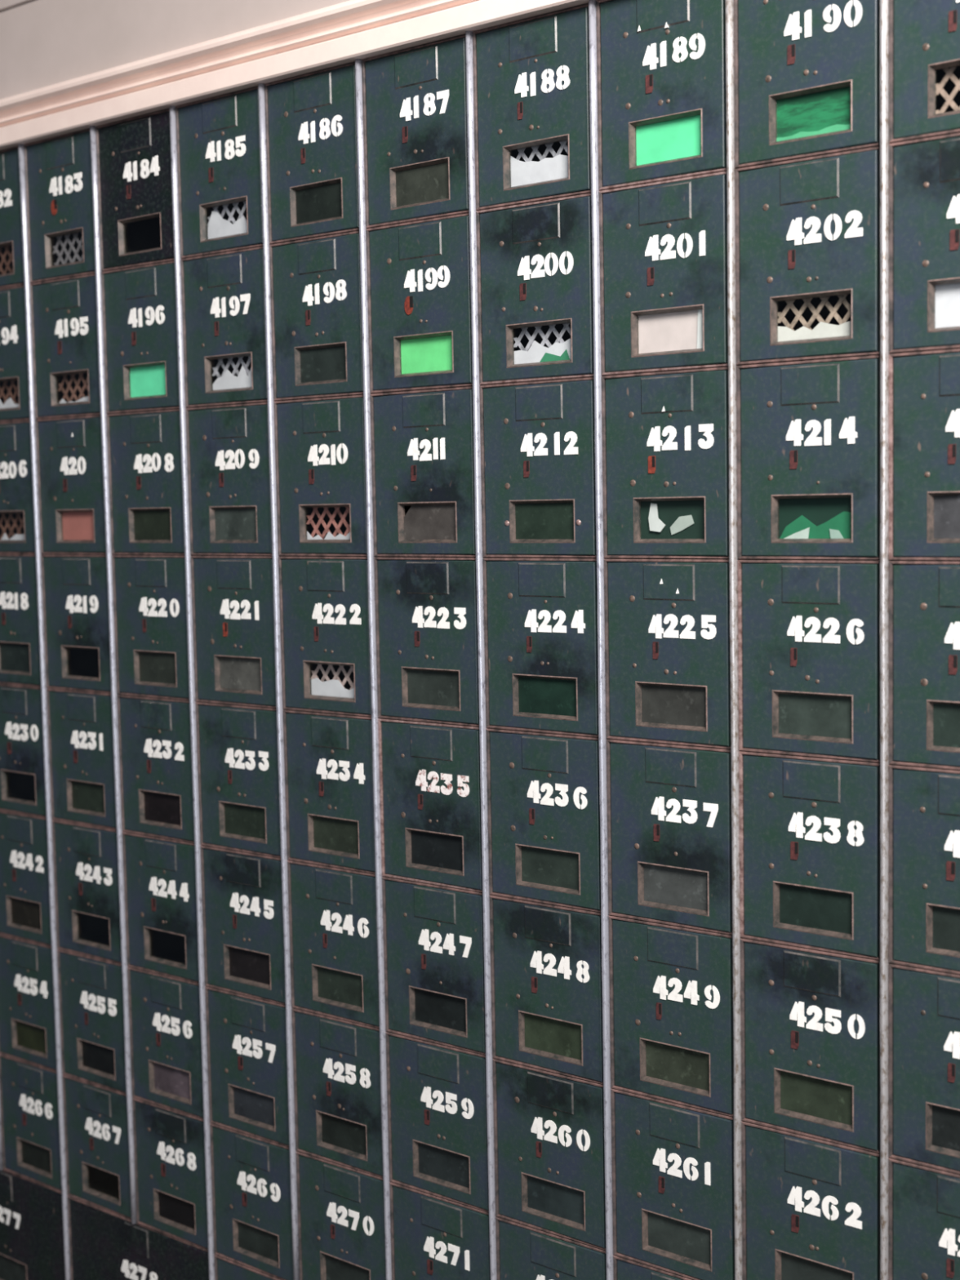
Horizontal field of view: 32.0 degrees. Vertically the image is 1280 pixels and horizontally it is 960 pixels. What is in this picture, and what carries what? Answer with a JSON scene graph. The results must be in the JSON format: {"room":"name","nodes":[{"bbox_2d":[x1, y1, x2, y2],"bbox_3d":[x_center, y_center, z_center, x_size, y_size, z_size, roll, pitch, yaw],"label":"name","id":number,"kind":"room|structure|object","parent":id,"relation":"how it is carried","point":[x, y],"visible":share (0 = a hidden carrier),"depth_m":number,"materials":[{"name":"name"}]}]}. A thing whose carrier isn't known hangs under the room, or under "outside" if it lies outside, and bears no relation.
{"room":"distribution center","nodes":[
{"label":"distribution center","id":0,"kind":"room"},
{"bbox_2d":[0,0,597,151],"bbox_3d":[0.080,-0.119,1.425,4.800,3.000,0.100,3,6,39],"label":"wall","id":1,"kind":"structure","parent":0,"point":[43,43],"depth_m":1.69,"materials":[{"name":"grey paint"}]},
{"bbox_2d":[0,1169,65,1279],"bbox_3d":[-0.532,0.695,2.000,0.244,0.157,0.086,3,6,39],"label":"box","id":2,"kind":"object","parent":1,"relation":"on","point":[32,1247],"visible":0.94,"depth_m":1.93,"materials":[{"name":"metal"}]},
{"bbox_2d":[0,1053,62,1191],"bbox_3d":[-0.488,0.549,1.948,0.120,0.139,0.086,3,6,39],"label":"box","id":3,"kind":"object","parent":2,"relation":"on","point":[29,1111],"visible":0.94,"depth_m":1.92,"materials":[{"name":"green metal"}]},
{"bbox_2d":[0,934,57,1071],"bbox_3d":[-0.490,0.409,1.937,0.120,0.142,0.086,3,6,39],"label":"box","id":4,"kind":"object","parent":3,"relation":"on","point":[27,1007],"visible":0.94,"depth_m":1.90,"materials":[{"name":"green metal"}]},
{"bbox_2d":[0,810,51,946],"bbox_3d":[-0.493,0.265,1.925,0.120,0.145,0.086,3,6,39],"label":"box","id":5,"kind":"object","parent":4,"relation":"on","point":[24,898],"visible":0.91,"depth_m":1.89,"materials":[{"name":"green metal"}]},
{"bbox_2d":[0,684,46,817],"bbox_3d":[-0.496,0.120,1.913,0.120,0.145,0.086,3,6,39],"label":"box","id":6,"kind":"object","parent":5,"relation":"on","point":[22,776],"visible":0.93,"depth_m":1.88,"materials":[{"name":"green metal"}]},
{"bbox_2d":[0,554,40,687],"bbox_3d":[-0.499,-0.026,1.901,0.120,0.146,0.086,3,6,39],"label":"box","id":7,"kind":"object","parent":6,"relation":"on","point":[20,654],"visible":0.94,"depth_m":1.86,"materials":[{"name":"green metal"}]},
{"bbox_2d":[0,420,35,554],"bbox_3d":[-0.502,-0.171,1.889,0.120,0.145,0.086,3,6,39],"label":"box","id":8,"kind":"object","parent":7,"relation":"on","point":[16,500],"visible":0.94,"depth_m":1.84,"materials":[{"name":"green metal"}]},
{"bbox_2d":[0,284,29,422],"bbox_3d":[-0.505,-0.316,1.877,0.120,0.145,0.086,3,6,39],"label":"box","id":9,"kind":"object","parent":8,"relation":"on","point":[14,380],"visible":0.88,"depth_m":1.83,"materials":[{"name":"green metal"}]},
{"bbox_2d":[0,146,24,288],"bbox_3d":[-0.508,-0.462,1.865,0.120,0.146,0.086,3,6,39],"label":"box","id":10,"kind":"object","parent":9,"relation":"on","point":[11,262],"visible":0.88,"depth_m":1.81,"materials":[{"name":"green metal"}]},
{"bbox_2d":[17,143,70,1279],"bbox_3d":[-0.476,0.126,1.842,0.006,1.315,0.009,3,6,39],"label":"strip","id":11,"kind":"object","parent":1,"relation":"attached to","point":[21,150],"visible":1,"depth_m":1.83,"materials":[{"name":"silver metal"}]},
{"bbox_2d":[66,1195,208,1279],"bbox_3d":[-0.343,0.704,1.844,0.244,0.157,0.086,3,6,39],"label":"box","id":12,"kind":"object","parent":1,"relation":"on","point":[104,1244],"visible":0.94,"depth_m":1.82,"materials":[{"name":"metal"}]},
{"bbox_2d":[62,1074,131,1218],"bbox_3d":[-0.394,0.554,1.871,0.121,0.139,0.086,3,6,39],"label":"box","id":13,"kind":"object","parent":12,"relation":"on","point":[96,1141],"visible":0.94,"depth_m":1.84,"materials":[{"name":"green metal"}]},
{"bbox_2d":[57,949,126,1093],"bbox_3d":[-0.396,0.413,1.860,0.121,0.142,0.086,3,6,39],"label":"box","id":14,"kind":"object","parent":13,"relation":"on","point":[91,1019],"visible":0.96,"depth_m":1.83,"materials":[{"name":"green metal"}]},
{"bbox_2d":[51,819,121,964],"bbox_3d":[-0.399,0.270,1.848,0.121,0.145,0.086,3,6,39],"label":"box","id":15,"kind":"object","parent":14,"relation":"on","point":[85,857],"visible":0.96,"depth_m":1.82,"materials":[{"name":"green metal"}]},
{"bbox_2d":[46,688,116,830],"bbox_3d":[-0.402,0.125,1.836,0.121,0.145,0.086,3,6,39],"label":"box","id":16,"kind":"object","parent":15,"relation":"on","point":[80,723],"visible":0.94,"depth_m":1.81,"materials":[{"name":"green metal"}]},
{"bbox_2d":[40,554,111,693],"bbox_3d":[-0.405,-0.021,1.824,0.121,0.146,0.086,3,6,39],"label":"box","id":17,"kind":"object","parent":16,"relation":"on","point":[75,603],"visible":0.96,"depth_m":1.80,"materials":[{"name":"green metal"}]},
{"bbox_2d":[35,415,106,554],"bbox_3d":[-0.408,-0.167,1.812,0.121,0.145,0.086,3,6,39],"label":"box","id":18,"kind":"object","parent":17,"relation":"on","point":[69,463],"visible":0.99,"depth_m":1.78,"materials":[{"name":"green metal"}]},
{"bbox_2d":[29,273,100,419],"bbox_3d":[-0.411,-0.312,1.800,0.121,0.145,0.086,3,6,39],"label":"box","id":19,"kind":"object","parent":18,"relation":"on","point":[64,313],"visible":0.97,"depth_m":1.77,"materials":[{"name":"green metal"}]},
{"bbox_2d":[23,128,95,283],"bbox_3d":[-0.413,-0.457,1.788,0.121,0.146,0.086,3,6,39],"label":"box","id":20,"kind":"object","parent":19,"relation":"on","point":[59,177],"visible":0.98,"depth_m":1.76,"materials":[{"name":"green metal"}]},
{"bbox_2d":[89,125,137,1224],"bbox_3d":[-0.384,0.052,1.758,0.006,1.158,0.009,3,6,39],"label":"strip","id":21,"kind":"object","parent":12,"relation":"attached to","point":[92,128],"visible":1,"depth_m":1.75,"materials":[{"name":"silver metal"}]},
{"bbox_2d":[132,1097,208,1249],"bbox_3d":[-0.299,0.558,1.794,0.123,0.139,0.086,3,6,39],"label":"box","id":22,"kind":"object","parent":12,"relation":"on","point":[170,1168],"visible":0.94,"depth_m":1.76,"materials":[{"name":"green metal"}]},
{"bbox_2d":[127,966,203,1119],"bbox_3d":[-0.301,0.418,1.782,0.123,0.142,0.086,3,6,39],"label":"box","id":23,"kind":"object","parent":22,"relation":"on","point":[165,1024],"visible":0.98,"depth_m":1.75,"materials":[{"name":"green metal"}]},
{"bbox_2d":[122,831,199,983],"bbox_3d":[-0.304,0.274,1.770,0.123,0.145,0.086,3,6,39],"label":"box","id":24,"kind":"object","parent":23,"relation":"on","point":[159,873],"visible":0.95,"depth_m":1.74,"materials":[{"name":"green metal"}]},
{"bbox_2d":[116,694,194,843],"bbox_3d":[-0.307,0.129,1.758,0.123,0.145,0.086,3,6,39],"label":"box","id":25,"kind":"object","parent":24,"relation":"on","point":[154,734],"visible":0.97,"depth_m":1.73,"materials":[{"name":"green metal"}]},
{"bbox_2d":[111,555,202,700],"bbox_3d":[-0.310,-0.017,1.746,0.123,0.146,0.086,3,6,39],"label":"box","id":26,"kind":"object","parent":25,"relation":"on","point":[149,591],"visible":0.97,"depth_m":1.72,"materials":[{"name":"green metal"}]},
{"bbox_2d":[106,408,184,555],"bbox_3d":[-0.313,-0.162,1.734,0.123,0.145,0.086,3,6,39],"label":"box","id":27,"kind":"object","parent":26,"relation":"on","point":[144,447],"visible":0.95,"depth_m":1.70,"materials":[{"name":"green metal"}]},
{"bbox_2d":[101,261,179,413],"bbox_3d":[-0.316,-0.307,1.722,0.123,0.145,0.086,3,6,39],"label":"box","id":28,"kind":"object","parent":27,"relation":"on","point":[139,304],"visible":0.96,"depth_m":1.69,"materials":[{"name":"green metal"}]},
{"bbox_2d":[95,108,174,271],"bbox_3d":[-0.319,-0.453,1.711,0.123,0.146,0.086,3,6,39],"label":"box","id":29,"kind":"object","parent":28,"relation":"on","point":[134,161],"visible":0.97,"depth_m":1.68,"materials":[{"name":"metal"}]},
{"bbox_2d":[169,105,214,1279],"bbox_3d":[-0.286,0.135,1.686,0.006,1.315,0.009,3,6,39],"label":"strip","id":30,"kind":"object","parent":1,"relation":"attached to","point":[172,108],"visible":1,"depth_m":1.68,"materials":[{"name":"silver metal"}]},
{"bbox_2d":[213,1254,281,1279],"bbox_3d":[-0.152,0.713,1.688,0.248,0.157,0.086,3,6,39],"label":"box","id":31,"kind":"object","parent":1,"relation":"on","point":[224,1268],"visible":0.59,"depth_m":1.71,"materials":[{"name":"green metal"}]},
{"bbox_2d":[209,1123,293,1279],"bbox_3d":[-0.202,0.563,1.715,0.124,0.139,0.086,3,6,39],"label":"box","id":32,"kind":"object","parent":31,"relation":"on","point":[251,1175],"visible":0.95,"depth_m":1.68,"materials":[{"name":"green metal"}]},
{"bbox_2d":[204,986,289,1146],"bbox_3d":[-0.205,0.422,1.703,0.124,0.142,0.086,3,6,39],"label":"box","id":33,"kind":"object","parent":32,"relation":"on","point":[246,1036],"visible":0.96,"depth_m":1.67,"materials":[{"name":"green metal"}]},
{"bbox_2d":[200,844,285,1004],"bbox_3d":[-0.208,0.279,1.691,0.124,0.145,0.086,3,6,39],"label":"box","id":34,"kind":"object","parent":33,"relation":"on","point":[242,892],"visible":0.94,"depth_m":1.66,"materials":[{"name":"green metal"}]},
{"bbox_2d":[195,702,280,857],"bbox_3d":[-0.211,0.134,1.679,0.124,0.145,0.086,3,6,39],"label":"box","id":35,"kind":"object","parent":34,"relation":"on","point":[237,745],"visible":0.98,"depth_m":1.65,"materials":[{"name":"green metal"}]},
{"bbox_2d":[190,555,286,708],"bbox_3d":[-0.214,-0.012,1.667,0.124,0.146,0.086,3,6,39],"label":"box","id":36,"kind":"object","parent":35,"relation":"on","point":[233,596],"visible":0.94,"depth_m":1.64,"materials":[{"name":"green metal"}]},
{"bbox_2d":[185,402,272,555],"bbox_3d":[-0.216,-0.158,1.655,0.124,0.145,0.086,3,6,39],"label":"box","id":37,"kind":"object","parent":36,"relation":"on","point":[228,453],"visible":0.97,"depth_m":1.62,"materials":[{"name":"green metal"}]},
{"bbox_2d":[180,246,267,408],"bbox_3d":[-0.219,-0.303,1.644,0.124,0.145,0.086,3,6,39],"label":"box","id":38,"kind":"object","parent":37,"relation":"on","point":[224,313],"visible":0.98,"depth_m":1.61,"materials":[{"name":"green metal"}]},
{"bbox_2d":[175,86,262,258],"bbox_3d":[-0.222,-0.448,1.632,0.124,0.146,0.086,3,6,39],"label":"box","id":39,"kind":"object","parent":38,"relation":"on","point":[218,137],"visible":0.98,"depth_m":1.60,"materials":[{"name":"green metal"}]},
{"bbox_2d":[257,83,299,1279],"bbox_3d":[-0.191,0.061,1.601,0.006,1.158,0.009,3,6,39],"label":"strip","id":40,"kind":"object","parent":31,"relation":"attached to","point":[266,244],"visible":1,"depth_m":1.60,"materials":[{"name":"silver metal"}]},
{"bbox_2d":[295,1151,386,1279],"bbox_3d":[-0.106,0.568,1.636,0.123,0.139,0.086,3,6,39],"label":"box","id":41,"kind":"object","parent":31,"relation":"on","point":[340,1210],"visible":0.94,"depth_m":1.60,"materials":[{"name":"green metal"}]},
{"bbox_2d":[291,1008,382,1177],"bbox_3d":[-0.109,0.427,1.624,0.123,0.142,0.086,3,6,39],"label":"box","id":42,"kind":"object","parent":41,"relation":"on","point":[336,1062],"visible":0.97,"depth_m":1.59,"materials":[{"name":"green metal"}]},
{"bbox_2d":[287,860,379,1028],"bbox_3d":[-0.112,0.283,1.612,0.123,0.145,0.086,3,6,39],"label":"box","id":43,"kind":"object","parent":42,"relation":"on","point":[333,926],"visible":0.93,"depth_m":1.58,"materials":[{"name":"green metal"}]},
{"bbox_2d":[282,709,375,874],"bbox_3d":[-0.115,0.138,1.600,0.123,0.145,0.086,3,6,39],"label":"box","id":44,"kind":"object","parent":43,"relation":"on","point":[328,757],"visible":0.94,"depth_m":1.57,"materials":[{"name":"green metal"}]},
{"bbox_2d":[278,555,371,716],"bbox_3d":[-0.117,-0.007,1.589,0.123,0.146,0.086,3,6,39],"label":"box","id":45,"kind":"object","parent":44,"relation":"on","point":[324,615],"visible":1,"depth_m":1.56,"materials":[{"name":"green metal"}]},
{"bbox_2d":[273,395,367,556],"bbox_3d":[-0.120,-0.153,1.577,0.123,0.145,0.086,3,6,39],"label":"box","id":46,"kind":"object","parent":45,"relation":"on","point":[320,442],"visible":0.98,"depth_m":1.55,"materials":[{"name":"green metal"}]},
{"bbox_2d":[269,231,363,400],"bbox_3d":[-0.123,-0.298,1.565,0.123,0.145,0.086,3,6,39],"label":"box","id":47,"kind":"object","parent":46,"relation":"on","point":[315,282],"visible":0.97,"depth_m":1.53,"materials":[{"name":"green metal"}]},
{"bbox_2d":[264,62,359,244],"bbox_3d":[-0.126,-0.444,1.553,0.123,0.146,0.086,3,6,39],"label":"box","id":48,"kind":"object","parent":47,"relation":"on","point":[311,121],"visible":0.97,"depth_m":1.52,"materials":[{"name":"green metal"}]},
{"bbox_2d":[0,0,596,150],"bbox_3d":[0.035,-0.529,1.347,4.800,0.052,0.016,3,6,39],"label":"trim","id":49,"kind":"structure","parent":1,"relation":"attached to","point":[345,32],"depth_m":1.54,"materials":[{"name":"paint"}]},
{"bbox_2d":[355,58,391,1279],"bbox_3d":[-0.094,0.144,1.528,0.006,1.315,0.009,3,6,39],"label":"strip","id":50,"kind":"object","parent":1,"relation":"attached to","point":[358,77],"visible":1,"depth_m":1.51,"materials":[{"name":"silver metal"}]},
{"bbox_2d":[588,0,613,1279],"bbox_3d":[0.102,0.153,1.369,0.006,1.315,0.009,3,6,39],"label":"strip","id":51,"kind":"object","parent":1,"relation":"attached to","point":[597,375],"visible":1,"depth_m":1.35,"materials":[{"name":"silver metal"}]},
{"bbox_2d":[879,0,891,1279],"bbox_3d":[0.293,0.162,1.212,0.006,1.315,0.009,3,6,39],"label":"strip","id":52,"kind":"object","parent":1,"relation":"attached to","point":[884,4],"visible":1,"depth_m":1.19,"materials":[{"name":"silver metal"}]},
{"bbox_3d":[0.042,0.722,1.529,0.251,0.157,0.086,3,6,39],"label":"box","id":53,"kind":"object","parent":1,"relation":"on","visible":0},
{"bbox_2d":[389,1182,490,1279],"bbox_3d":[-0.009,0.572,1.556,0.126,0.139,0.086,3,6,39],"label":"box","id":54,"kind":"object","parent":53,"relation":"on","point":[433,1237],"visible":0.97,"depth_m":1.52,"materials":[{"name":"green metal"}]},
{"bbox_2d":[386,1031,488,1212],"bbox_3d":[-0.012,0.432,1.545,0.126,0.142,0.086,3,6,39],"label":"box","id":55,"kind":"object","parent":54,"relation":"on","point":[437,1093],"visible":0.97,"depth_m":1.51,"materials":[{"name":"green metal"}]},
{"bbox_2d":[382,876,485,1054],"bbox_3d":[-0.015,0.288,1.533,0.126,0.145,0.086,3,6,39],"label":"box","id":56,"kind":"object","parent":55,"relation":"on","point":[433,954],"visible":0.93,"depth_m":1.50,"materials":[{"name":"green metal"}]},
{"bbox_2d":[377,718,482,892],"bbox_3d":[-0.018,0.143,1.521,0.126,0.145,0.086,3,6,39],"label":"box","id":57,"kind":"object","parent":56,"relation":"on","point":[430,791],"visible":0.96,"depth_m":1.49,"materials":[{"name":"green metal"}]},
{"bbox_2d":[373,556,479,726],"bbox_3d":[-0.021,-0.003,1.509,0.126,0.146,0.086,3,6,39],"label":"box","id":58,"kind":"object","parent":57,"relation":"on","point":[426,624],"visible":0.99,"depth_m":1.48,"materials":[{"name":"green metal"}]},
{"bbox_2d":[369,386,475,557],"bbox_3d":[-0.023,-0.149,1.497,0.126,0.145,0.086,3,6,39],"label":"box","id":59,"kind":"object","parent":58,"relation":"on","point":[423,464],"visible":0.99,"depth_m":1.47,"materials":[{"name":"green metal"}]},
{"bbox_2d":[365,213,472,393],"bbox_3d":[-0.026,-0.294,1.485,0.126,0.145,0.086,3,6,39],"label":"box","id":60,"kind":"object","parent":59,"relation":"on","point":[418,272],"visible":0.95,"depth_m":1.45,"materials":[{"name":"green metal"}]},
{"bbox_2d":[361,35,469,228],"bbox_3d":[-0.029,-0.439,1.473,0.126,0.146,0.086,3,6,39],"label":"box","id":61,"kind":"object","parent":60,"relation":"on","point":[415,99],"visible":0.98,"depth_m":1.44,"materials":[{"name":"green metal"}]},
{"bbox_2d":[400,335,452,373],"bbox_3d":[-0.045,-0.249,1.460,0.066,0.033,0.001,3,6,39],"label":"paper card","id":62,"kind":"object","parent":60,"relation":"in","point":[429,353],"visible":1,"depth_m":1.46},
{"bbox_2d":[465,31,497,1279],"bbox_3d":[0.003,0.070,1.442,0.006,1.158,0.009,3,6,39],"label":"strip","id":63,"kind":"object","parent":53,"relation":"attached to","point":[468,34],"visible":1,"depth_m":1.43,"materials":[{"name":"silver metal"}]},
{"bbox_2d":[495,1216,606,1279],"bbox_3d":[0.088,0.577,1.476,0.125,0.139,0.086,3,6,39],"label":"box","id":64,"kind":"object","parent":53,"relation":"on","point":[523,1252],"visible":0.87,"depth_m":1.45,"materials":[{"name":"green metal"}]},
{"bbox_2d":[492,1057,605,1250],"bbox_3d":[0.086,0.436,1.465,0.125,0.142,0.086,3,6,39],"label":"box","id":65,"kind":"object","parent":64,"relation":"on","point":[548,1126],"visible":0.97,"depth_m":1.43,"materials":[{"name":"green metal"}]},
{"bbox_2d":[488,894,603,1084],"bbox_3d":[0.083,0.293,1.453,0.125,0.145,0.086,3,6,39],"label":"box","id":66,"kind":"object","parent":65,"relation":"on","point":[546,958],"visible":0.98,"depth_m":1.42,"materials":[{"name":"green metal"}]},
{"bbox_2d":[485,728,600,912],"bbox_3d":[0.080,0.147,1.441,0.125,0.145,0.086,3,6,39],"label":"box","id":67,"kind":"object","parent":66,"relation":"on","point":[544,802],"visible":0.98,"depth_m":1.41,"materials":[{"name":"green metal"}]},
{"bbox_2d":[482,557,598,737],"bbox_3d":[0.077,0.002,1.429,0.125,0.146,0.086,3,6,39],"label":"box","id":68,"kind":"object","parent":67,"relation":"on","point":[540,614],"visible":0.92,"depth_m":1.40,"materials":[{"name":"green metal"}]},
{"bbox_2d":[479,377,596,558],"bbox_3d":[0.074,-0.144,1.417,0.125,0.145,0.086,3,6,39],"label":"box","id":69,"kind":"object","parent":68,"relation":"on","point":[538,446],"visible":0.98,"depth_m":1.39,"materials":[{"name":"green metal"}]},
{"bbox_2d":[475,193,605,385],"bbox_3d":[0.071,-0.289,1.405,0.125,0.145,0.086,3,6,39],"label":"box","id":70,"kind":"object","parent":69,"relation":"on","point":[535,264],"visible":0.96,"depth_m":1.37,"materials":[{"name":"green metal"}]},
{"bbox_2d":[472,4,591,210],"bbox_3d":[0.069,-0.434,1.393,0.125,0.146,0.086,3,6,39],"label":"box","id":71,"kind":"object","parent":70,"relation":"on","point":[531,75],"visible":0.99,"depth_m":1.36,"materials":[{"name":"green metal"}]},
{"bbox_2d":[510,139,568,171],"bbox_3d":[0.052,-0.389,1.371,0.071,0.035,0.001,3,6,39],"label":"grille","id":72,"kind":"object","parent":71,"relation":"attached to","point":[520,145],"depth_m":1.37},
{"bbox_2d":[513,323,570,351],"bbox_3d":[0.055,-0.244,1.383,0.071,0.035,0.001,3,6,39],"label":"grille","id":73,"kind":"object","parent":70,"relation":"attached to","point":[524,326],"depth_m":1.38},
{"bbox_3d":[0.236,0.731,1.370,0.246,0.157,0.086,3,6,39],"label":"box","id":74,"kind":"object","parent":1,"relation":"on","visible":0},
{"bbox_2d":[613,1254,693,1279],"bbox_3d":[0.185,0.581,1.397,0.123,0.139,0.086,3,6,39],"label":"box","id":75,"kind":"object","parent":74,"relation":"on","point":[624,1268],"visible":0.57,"depth_m":1.38,"materials":[{"name":"green metal"}]},
{"bbox_2d":[610,1088,734,1279],"bbox_3d":[0.182,0.441,1.386,0.123,0.142,0.086,3,6,39],"label":"box","id":76,"kind":"object","parent":75,"relation":"on","point":[673,1163],"visible":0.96,"depth_m":1.35,"materials":[{"name":"green metal"}]},
{"bbox_2d":[608,915,733,1116],"bbox_3d":[0.179,0.297,1.374,0.123,0.145,0.086,3,6,39],"label":"box","id":77,"kind":"object","parent":76,"relation":"on","point":[671,987],"visible":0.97,"depth_m":1.34,"materials":[{"name":"green metal"}]},
{"bbox_2d":[606,738,732,934],"bbox_3d":[0.176,0.152,1.362,0.123,0.145,0.086,3,6,39],"label":"box","id":78,"kind":"object","parent":77,"relation":"on","point":[669,806],"visible":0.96,"depth_m":1.33,"materials":[{"name":"green metal"}]},
{"bbox_2d":[604,558,744,749],"bbox_3d":[0.174,0.006,1.350,0.123,0.146,0.086,3,6,39],"label":"box","id":79,"kind":"object","parent":78,"relation":"on","point":[667,620],"visible":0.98,"depth_m":1.32,"materials":[{"name":"green metal"}]},
{"bbox_2d":[601,366,728,559],"bbox_3d":[0.171,-0.139,1.338,0.123,0.145,0.086,3,6,39],"label":"box","id":80,"kind":"object","parent":79,"relation":"on","point":[665,437],"visible":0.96,"depth_m":1.30,"materials":[{"name":"green metal"}]},
{"bbox_2d":[598,171,728,375],"bbox_3d":[0.168,-0.284,1.326,0.123,0.145,0.086,3,6,39],"label":"box","id":81,"kind":"object","parent":80,"relation":"on","point":[663,245],"visible":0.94,"depth_m":1.29,"materials":[{"name":"green metal"}]},
{"bbox_2d":[595,0,726,191],"bbox_3d":[0.165,-0.430,1.314,0.123,0.146,0.086,3,6,39],"label":"box","id":82,"kind":"object","parent":81,"relation":"on","point":[658,60],"visible":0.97,"depth_m":1.28,"materials":[{"name":"green metal"}]},
{"bbox_2d":[635,114,701,165],"bbox_3d":[0.146,-0.385,1.289,0.064,0.033,0.001,3,6,39],"label":"paper card","id":83,"kind":"object","parent":82,"relation":"in","point":[679,138],"visible":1,"depth_m":1.29,"materials":[{"name":"paper"}]},
{"bbox_2d":[638,309,697,353],"bbox_3d":[0.149,-0.239,1.301,0.064,0.033,0.001,3,6,39],"label":"paper card","id":84,"kind":"object","parent":81,"relation":"in","point":[674,331],"visible":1,"depth_m":1.30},
{"bbox_2d":[640,500,704,538],"bbox_3d":[0.153,-0.094,1.314,0.064,0.033,0.001,3,6,39],"label":"paper card","id":85,"kind":"object","parent":80,"relation":"in","point":[668,511],"visible":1,"depth_m":1.31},
{"bbox_2d":[724,0,742,1279],"bbox_3d":[0.196,0.079,1.284,0.006,1.158,0.009,3,6,39],"label":"strip","id":86,"kind":"object","parent":74,"relation":"attached to","point":[729,4],"visible":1,"depth_m":1.27,"materials":[{"name":"silver metal"}]},
{"bbox_3d":[0.281,0.586,1.319,0.122,0.139,0.086,3,6,39],"label":"box","id":87,"kind":"object","parent":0,"visible":0},
{"bbox_2d":[741,1120,879,1279],"bbox_3d":[0.278,0.445,1.307,0.122,0.142,0.086,3,6,39],"label":"box","id":88,"kind":"object","parent":87,"relation":"on","point":[811,1206],"visible":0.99,"depth_m":1.27,"materials":[{"name":"green metal"}]},
{"bbox_2d":[740,937,879,1153],"bbox_3d":[0.275,0.302,1.296,0.122,0.145,0.086,3,6,39],"label":"box","id":89,"kind":"object","parent":88,"relation":"on","point":[810,1019],"visible":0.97,"depth_m":1.26,"materials":[{"name":"green metal"}]},
{"bbox_2d":[738,751,879,959],"bbox_3d":[0.272,0.157,1.284,0.122,0.145,0.086,3,6,39],"label":"box","id":90,"kind":"object","parent":89,"relation":"on","point":[810,826],"visible":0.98,"depth_m":1.25,"materials":[{"name":"green metal"}]},
{"bbox_2d":[737,559,897,762],"bbox_3d":[0.269,0.011,1.272,0.122,0.146,0.086,3,6,39],"label":"box","id":91,"kind":"object","parent":90,"relation":"on","point":[809,629],"visible":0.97,"depth_m":1.24,"materials":[{"name":"green metal"}]},
{"bbox_2d":[736,355,879,559],"bbox_3d":[0.267,-0.135,1.260,0.122,0.145,0.086,3,6,39],"label":"box","id":92,"kind":"object","parent":91,"relation":"on","point":[811,428],"visible":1,"depth_m":1.23,"materials":[{"name":"green metal"}]},
{"bbox_2d":[734,146,892,365],"bbox_3d":[0.264,-0.280,1.248,0.122,0.145,0.086,3,6,39],"label":"box","id":93,"kind":"object","parent":92,"relation":"on","point":[807,229],"visible":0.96,"depth_m":1.22,"materials":[{"name":"green metal"}]},
{"bbox_2d":[733,0,879,168],"bbox_3d":[0.261,-0.425,1.236,0.122,0.146,0.086,3,6,39],"label":"box","id":94,"kind":"object","parent":93,"relation":"on","point":[784,49],"visible":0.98,"depth_m":1.21,"materials":[{"name":"green metal"}]},
{"bbox_2d":[776,86,850,137],"bbox_3d":[0.242,-0.380,1.211,0.064,0.033,0.001,3,6,39],"label":"paper card","id":95,"kind":"object","parent":94,"relation":"in","point":[815,112],"visible":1,"depth_m":1.21,"materials":[{"name":"paper"}]},
{"bbox_2d":[777,293,851,331],"bbox_3d":[0.247,-0.235,1.226,0.070,0.035,0.001,3,6,39],"label":"grille","id":96,"kind":"object","parent":93,"relation":"attached to","point":[789,299],"depth_m":1.23,"materials":[{"name":"metal"}]},
{"bbox_2d":[778,497,851,538],"bbox_3d":[0.249,-0.090,1.236,0.064,0.033,0.001,3,6,39],"label":"paper card","id":97,"kind":"object","parent":92,"relation":"in","point":[818,511],"visible":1,"depth_m":1.24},
{"bbox_3d":[0.376,0.590,1.240,0.122,0.139,0.086,3,6,39],"label":"box","id":98,"kind":"object","parent":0,"visible":0},
{"bbox_2d":[888,1157,959,1279],"bbox_3d":[0.373,0.450,1.229,0.122,0.142,0.086,3,6,39],"label":"box","id":99,"kind":"object","parent":98,"relation":"on","point":[924,1202],"visible":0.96,"depth_m":1.22,"materials":[{"name":"green metal"}]},
{"bbox_2d":[888,963,959,1174],"bbox_3d":[0.371,0.306,1.217,0.122,0.145,0.086,3,6,39],"label":"box","id":100,"kind":"object","parent":99,"relation":"on","point":[924,1004],"visible":0.98,"depth_m":1.21,"materials":[{"name":"green metal"}]},
{"bbox_2d":[888,764,959,974],"bbox_3d":[0.368,0.161,1.205,0.122,0.145,0.086,3,6,39],"label":"box","id":101,"kind":"object","parent":100,"relation":"on","point":[924,802],"visible":0.98,"depth_m":1.19,"materials":[{"name":"green metal"}]},
{"bbox_2d":[888,560,959,770],"bbox_3d":[0.365,0.015,1.193,0.122,0.146,0.086,3,6,39],"label":"box","id":102,"kind":"object","parent":101,"relation":"on","point":[924,710],"visible":0.97,"depth_m":1.18,"materials":[{"name":"green metal"}]},
{"bbox_2d":[888,348,959,560],"bbox_3d":[0.362,-0.130,1.181,0.122,0.145,0.086,3,6,39],"label":"box","id":103,"kind":"object","parent":102,"relation":"on","point":[924,387],"visible":1,"depth_m":1.17,"materials":[{"name":"green metal"}]},
{"bbox_2d":[888,133,959,353],"bbox_3d":[0.359,-0.275,1.169,0.122,0.145,0.086,3,6,39],"label":"box","id":104,"kind":"object","parent":103,"relation":"on","point":[924,174],"visible":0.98,"depth_m":1.16,"materials":[{"name":"green metal"}]},
{"bbox_2d":[888,0,959,143],"bbox_3d":[0.356,-0.421,1.157,0.122,0.146,0.086,3,6,39],"label":"box","id":105,"kind":"object","parent":104,"relation":"on","point":[924,35],"visible":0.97,"depth_m":1.15,"materials":[{"name":"green metal"}]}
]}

